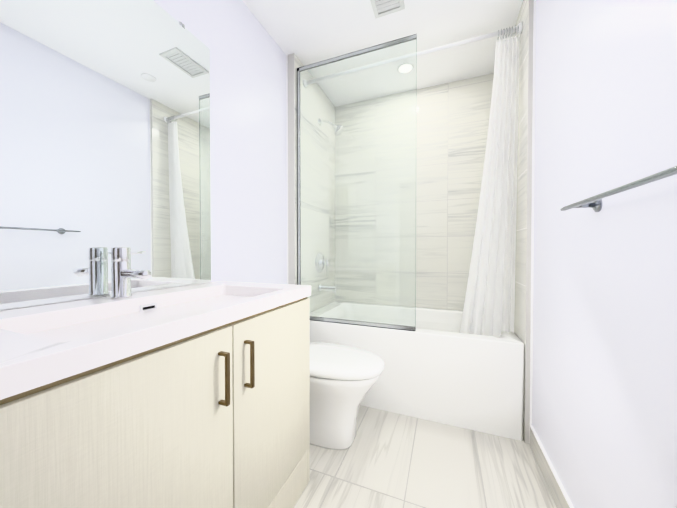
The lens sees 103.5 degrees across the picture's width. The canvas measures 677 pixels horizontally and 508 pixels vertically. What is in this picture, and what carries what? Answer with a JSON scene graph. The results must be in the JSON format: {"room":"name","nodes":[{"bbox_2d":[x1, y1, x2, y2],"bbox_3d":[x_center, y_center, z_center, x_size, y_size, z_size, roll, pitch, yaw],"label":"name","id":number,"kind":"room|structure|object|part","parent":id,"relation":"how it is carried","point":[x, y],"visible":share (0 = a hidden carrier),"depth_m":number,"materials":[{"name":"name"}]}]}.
{"room":"bathroom","nodes":[
{"label":"bathroom","id":0,"kind":"room"},
{"bbox_2d":[0,0,286,310],"bbox_3d":[-0.887,-0.198,0.756,0.110,2.400,2.530,0,1,22],"label":"wall","id":1,"kind":"structure","parent":0,"point":[248,144],"depth_m":1.50,"materials":[{"name":"white paint"}]},
{"bbox_2d":[0,0,210,309],"bbox_3d":[-0.770,-0.420,0.887,0.008,1.121,0.845,0,1,22],"label":"mirror","id":2,"kind":"object","parent":1,"relation":"attached to","point":[104,126],"visible":1,"depth_m":0.86,"materials":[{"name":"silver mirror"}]},
{"bbox_2d":[286,55,287,283],"bbox_3d":[-0.367,-0.212,1.909,0.012,2.400,0.003,0,1,22],"label":"trim","id":3,"kind":"structure","parent":1,"relation":"attached to","point":[287,154],"depth_m":1.90,"materials":[{"name":"white"}]},
{"bbox_2d":[288,53,303,284],"bbox_3d":[-0.252,-0.217,2.274,0.175,2.400,0.760,0,1,22],"label":"wall","id":4,"kind":"structure","parent":0,"point":[294,62],"depth_m":1.90,"materials":[{"name":"tile"}]},
{"bbox_2d":[417,21,522,336],"bbox_3d":[0.406,-0.390,1.813,1.384,1.838,0.148,0,1,22],"label":"shower curtain","id":5,"kind":"object","parent":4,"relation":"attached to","point":[489,307],"visible":0.98,"depth_m":1.58,"materials":[{"name":"white fabric"}]},
{"bbox_2d":[242,0,522,88],"bbox_3d":[0.009,-1.429,0.859,1.890,0.060,3.410,0,1,22],"label":"ceiling","id":6,"kind":"structure","parent":0,"point":[307,32],"depth_m":1.67,"materials":[{"name":"white paint"}]},
{"bbox_2d":[370,0,404,18],"bbox_3d":[0.249,-1.400,1.426,0.170,0.012,0.270,0,1,22],"label":"ceiling vent","id":7,"kind":"object","parent":6,"relation":"in","point":[381,8],"visible":1,"depth_m":1.51,"materials":[{"name":"white plastic"}]},
{"bbox_2d":[294,405,556,507],"bbox_3d":[0.009,1.031,0.891,1.890,0.060,3.410,0,1,22],"label":"floor","id":8,"kind":"structure","parent":0,"point":[387,459],"depth_m":1.23,"materials":[{"name":"tile"}]},
{"bbox_2d":[0,247,310,507],"bbox_3d":[-0.513,0.489,0.832,0.533,1.024,0.918,0,1,22],"label":"bathroom vanity","id":9,"kind":"object","parent":8,"relation":"on","point":[186,396],"visible":1,"depth_m":0.61,"materials":[{"name":"wood"}]},
{"bbox_3d":[-0.386,0.529,0.537,0.019,0.653,0.452,0,1,22],"label":"door","id":10,"kind":"part","parent":9,"relation":"part of","materials":[{"name":"wood"}]},
{"bbox_2d":[110,247,150,297],"bbox_3d":[-0.655,0.059,0.878,0.155,0.164,0.106,0,1,22],"label":"faucet","id":11,"kind":"object","parent":9,"relation":"on","point":[122,273],"depth_m":0.85,"materials":[{"name":"silver metal"}]},
{"bbox_3d":[-0.297,0.323,0.693,0.030,0.136,0.012,0,1,22],"label":"handle","id":12,"kind":"part","parent":9,"relation":"part of","materials":[{"name":"brown metal"}]},
{"bbox_3d":[-0.262,0.322,0.782,0.030,0.136,0.012,0,1,22],"label":"handle","id":13,"kind":"part","parent":9,"relation":"part of","materials":[{"name":"brown metal"}]},
{"bbox_3d":[-0.218,0.523,0.961,0.019,0.653,0.452,0,1,22],"label":"door","id":14,"kind":"part","parent":9,"relation":"part of","materials":[{"name":"wood"}]},
{"bbox_2d":[310,342,384,449],"bbox_3d":[-0.127,0.606,1.493,0.766,0.774,0.384,0,1,22],"label":"toilet","id":15,"kind":"object","parent":8,"relation":"on","point":[343,379],"visible":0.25,"depth_m":1.34,"materials":[{"name":"white ceramic"}]},
{"bbox_3d":[-0.024,0.575,1.452,0.545,0.046,0.372,0,1,22],"label":"seat","id":16,"kind":"part","parent":15,"relation":"part of","materials":[{"name":"white plastic"}]},
{"bbox_2d":[309,307,523,440],"bbox_3d":[0.477,0.727,2.007,1.381,0.520,0.738,0,1,22],"label":"bathtub","id":17,"kind":"object","parent":8,"relation":"on","point":[439,367],"visible":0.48,"depth_m":1.56,"materials":[{"name":"white ceramic"}]},
{"bbox_2d":[297,34,416,330],"bbox_3d":[0.089,-0.426,1.768,0.821,1.790,0.018,0,1,22],"label":"screen","id":18,"kind":"object","parent":17,"relation":"on","point":[356,187],"visible":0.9,"depth_m":1.74,"materials":[{"name":"clear glass"}]},
{"bbox_2d":[416,73,493,310],"bbox_3d":[0.615,-0.218,2.393,1.700,2.400,0.100,0,1,22],"label":"wall","id":19,"kind":"structure","parent":0,"point":[452,122],"depth_m":2.22,"materials":[{"name":"tile"}]},
{"bbox_2d":[512,0,676,507],"bbox_3d":[0.717,-0.195,0.530,0.140,2.400,3.290,0,1,22],"label":"wall","id":20,"kind":"structure","parent":0,"point":[604,404],"depth_m":0.79,"materials":[{"name":"white paint"}]},
{"bbox_2d":[529,0,535,443],"bbox_3d":[1.004,-0.205,1.377,0.010,2.400,0.003,0,1,22],"label":"trim","id":21,"kind":"structure","parent":20,"relation":"attached to","point":[533,171],"depth_m":1.38,"materials":[{"name":"white"}]},
{"bbox_2d":[530,425,573,507],"bbox_3d":[0.553,0.956,0.256,0.012,0.106,2.432,0,1,22],"label":"baseboard","id":22,"kind":"structure","parent":20,"relation":"attached to","point":[554,489],"depth_m":1.14,"materials":[{"name":"tile"}]},
{"bbox_2d":[560,165,676,211],"bbox_3d":[0.686,-0.146,0.656,0.070,0.044,0.510,0,1,22],"label":"towel rail","id":23,"kind":"object","parent":20,"relation":"attached to","point":[595,205],"visible":1,"depth_m":0.60,"materials":[{"name":"grey metal"}]}
]}

